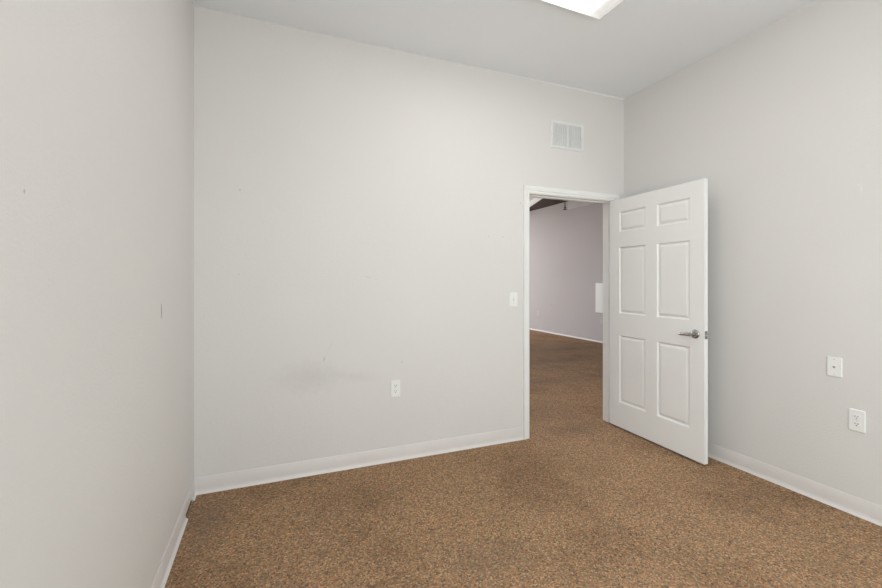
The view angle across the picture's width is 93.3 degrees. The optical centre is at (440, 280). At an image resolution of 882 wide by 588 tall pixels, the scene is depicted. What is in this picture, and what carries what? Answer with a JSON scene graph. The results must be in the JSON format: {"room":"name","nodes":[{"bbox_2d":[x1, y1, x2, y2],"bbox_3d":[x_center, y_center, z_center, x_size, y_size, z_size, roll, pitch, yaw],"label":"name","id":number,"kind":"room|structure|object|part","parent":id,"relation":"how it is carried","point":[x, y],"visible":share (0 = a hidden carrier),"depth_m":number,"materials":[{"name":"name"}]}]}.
{"room":"empty office room","nodes":[
{"label":"empty office room","id":0,"kind":"room"},
{"bbox_2d":[0,0,193,587],"bbox_3d":[-0.693,-0.188,0.395,0.100,3.016,4.655,0,0,-22],"label":"wall","id":1,"kind":"structure","parent":0,"point":[97,96],"depth_m":1.14,"materials":[{"name":"paint"}]},
{"bbox_2d":[151,479,195,587],"bbox_3d":[-0.657,1.269,0.464,0.016,0.102,4.555,0,0,-22],"label":"baseboard","id":2,"kind":"structure","parent":1,"relation":"attached to","point":[160,580],"depth_m":2.01,"materials":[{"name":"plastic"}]},
{"bbox_2d":[194,6,623,477],"bbox_3d":[0.944,-0.340,3.643,8.500,3.320,0.123,0,0,-22],"label":"wall","id":3,"kind":"structure","parent":0,"point":[358,206],"depth_m":2.94,"materials":[{"name":"paint"}]},
{"bbox_2d":[194,427,523,494],"bbox_3d":[-0.418,1.269,3.012,2.385,0.102,0.016,0,0,-22],"label":"baseboard","id":4,"kind":"structure","parent":3,"relation":"attached to","point":[269,474],"depth_m":2.92,"materials":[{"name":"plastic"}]},
{"bbox_2d":[391,380,399,396],"bbox_3d":[-0.333,0.791,3.051,0.071,0.122,0.008,0,0,-22],"label":"wall outlet","id":5,"kind":"object","parent":3,"relation":"attached to","point":[395,384],"visible":1,"depth_m":3.05,"materials":[{"name":"white plastic"}]},
{"bbox_2d":[509,293,516,306],"bbox_3d":[0.600,0.158,3.427,0.074,0.118,0.016,0,0,-22],"label":"light switch","id":6,"kind":"object","parent":3,"relation":"attached to","point":[512,296],"visible":1,"depth_m":3.42,"materials":[{"name":"white plastic"}]},
{"bbox_2d":[459,63,624,99],"bbox_3d":[0.900,-1.690,3.554,1.751,0.012,0.009,0,0,-22],"label":"trim","id":7,"kind":"structure","parent":3,"relation":"attached to","point":[459,63],"depth_m":3.65,"materials":[{"name":"white paint"}]},
{"bbox_2d":[551,119,583,151],"bbox_3d":[1.107,-1.265,3.638,0.353,0.242,0.009,0,0,-22],"label":"air vent","id":8,"kind":"object","parent":3,"relation":"in","point":[574,133],"visible":1,"depth_m":3.63,"materials":[{"name":"metal"}]},
{"bbox_2d":[523,185,618,439],"bbox_3d":[1.143,0.264,3.714,1.034,2.113,0.141,0,0,-22],"label":"door frame","id":9,"kind":"structure","parent":3,"relation":"attached to","point":[526,189],"depth_m":3.66,"materials":[{"name":"white paint"}]},
{"bbox_2d":[610,178,707,464],"bbox_3d":[1.723,0.289,3.395,0.161,2.031,0.960,0,0,-20],"label":"door","id":10,"kind":"structure","parent":3,"relation":"in","point":[659,238],"depth_m":3.29,"materials":[{"name":"white paint"}]},
{"bbox_3d":[1.837,0.387,3.013,0.014,0.066,0.066,0,0,-20],"label":"handle","id":11,"kind":"part","parent":10,"relation":"part of","materials":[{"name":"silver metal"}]},
{"bbox_2d":[192,0,815,98],"bbox_3d":[0.971,-1.736,1.074,3.693,0.080,4.655,0,0,-22],"label":"ceiling","id":12,"kind":"structure","parent":0,"point":[638,44],"depth_m":2.82,"materials":[{"name":"paint"}]},
{"bbox_2d":[540,0,624,19],"bbox_3d":[0.583,-1.685,2.151,1.220,0.022,0.610,0,0,-24],"label":"recessed light","id":13,"kind":"object","parent":12,"relation":"in","point":[596,9],"visible":1,"depth_m":2.56,"materials":[{"name":"plastic"}]},
{"bbox_2d":[164,329,881,587],"bbox_3d":[-0.258,1.360,6.591,8.700,0.080,15.800,0,0,-22],"label":"floor","id":14,"kind":"structure","parent":0,"point":[586,500],"depth_m":2.30,"materials":[{"name":"carpet"}]},
{"bbox_2d":[529,201,602,341],"bbox_3d":[2.864,-0.340,10.323,0.100,3.320,11.045,0,0,-22],"label":"wall","id":15,"kind":"structure","parent":0,"point":[566,246],"depth_m":9.93,"materials":[{"name":"white paint"}]},
{"bbox_2d":[529,198,542,206],"bbox_3d":[2.386,-1.938,8.092,0.020,0.125,7.437,0,0,-3],"label":"trim","id":16,"kind":"structure","parent":15,"relation":"attached to","point":[535,200],"depth_m":10.12,"materials":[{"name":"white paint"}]},
{"bbox_2d":[529,328,602,342],"bbox_3d":[2.787,1.305,10.358,0.016,0.030,10.922,0,0,-22],"label":"baseboard","id":17,"kind":"structure","parent":15,"relation":"attached to","point":[529,328],"depth_m":9.81,"materials":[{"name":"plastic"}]},
{"bbox_2d":[568,201,593,209],"bbox_3d":[3.925,-1.780,7.572,0.012,0.200,4.902,0,0,-22],"label":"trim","id":18,"kind":"structure","parent":15,"relation":"attached to","point":[571,204],"depth_m":9.59,"materials":[{"name":"white paint"}]},
{"bbox_2d":[596,283,602,312],"bbox_3d":[3.442,0.367,8.728,0.035,0.632,0.525,0,0,-22],"label":"wall panel","id":19,"kind":"object","parent":15,"relation":"attached to","point":[599,286],"visible":0.44,"depth_m":8.85,"materials":[{"name":"white plastic"}]},
{"bbox_2d":[624,0,881,505],"bbox_3d":[2.635,-0.188,1.752,0.100,3.016,4.655,0,0,-22],"label":"wall","id":20,"kind":"structure","parent":0,"point":[782,122],"depth_m":2.65,"materials":[{"name":"paint"}]},
{"bbox_2d":[708,442,881,525],"bbox_3d":[2.562,1.269,1.776,0.016,0.102,4.555,0,0,-22],"label":"baseboard","id":21,"kind":"structure","parent":20,"relation":"attached to","point":[866,510],"depth_m":2.58,"materials":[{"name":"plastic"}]},
{"bbox_2d":[827,356,841,377],"bbox_3d":[2.299,0.504,2.433,0.008,0.114,0.071,0,0,-22],"label":"jack plate","id":22,"kind":"object","parent":20,"relation":"attached to","point":[834,364],"visible":1,"depth_m":2.43,"materials":[{"name":"white plastic"}]},
{"bbox_2d":[849,408,865,432],"bbox_3d":[2.337,0.787,2.339,0.008,0.122,0.071,0,0,-22],"label":"wall outlet","id":23,"kind":"object","parent":20,"relation":"attached to","point":[857,418],"visible":1,"depth_m":2.33,"materials":[{"name":"white plastic"}]},
{"bbox_2d":[852,414,860,419],"bbox_3d":[2.334,0.766,2.338,0.002,0.027,0.034,0,0,-22],"label":"receptacle","id":24,"kind":"object","parent":23,"relation":"attached to","point":[854,416],"depth_m":2.34,"materials":[{"name":"white plastic"}]},
{"bbox_2d":[852,421,860,426],"bbox_3d":[2.334,0.807,2.338,0.002,0.027,0.034,0,0,-22],"label":"receptacle","id":25,"kind":"object","parent":23,"relation":"attached to","point":[854,423],"depth_m":2.34,"materials":[{"name":"white plastic"}]},
{"bbox_3d":[-1.137,-2.040,8.746,8.700,0.080,11.145,0,0,-22],"label":"ceiling","id":26,"kind":"structure","parent":0,"visible":0},
{"bbox_2d":[529,199,566,210],"bbox_3d":[2.397,-1.940,8.093,2.450,0.120,7.022,0,0,-22],"label":"beam","id":27,"kind":"structure","parent":26,"relation":"attached to","point":[542,203],"depth_m":10.14,"materials":[{"name":"brown wood"}]}
]}

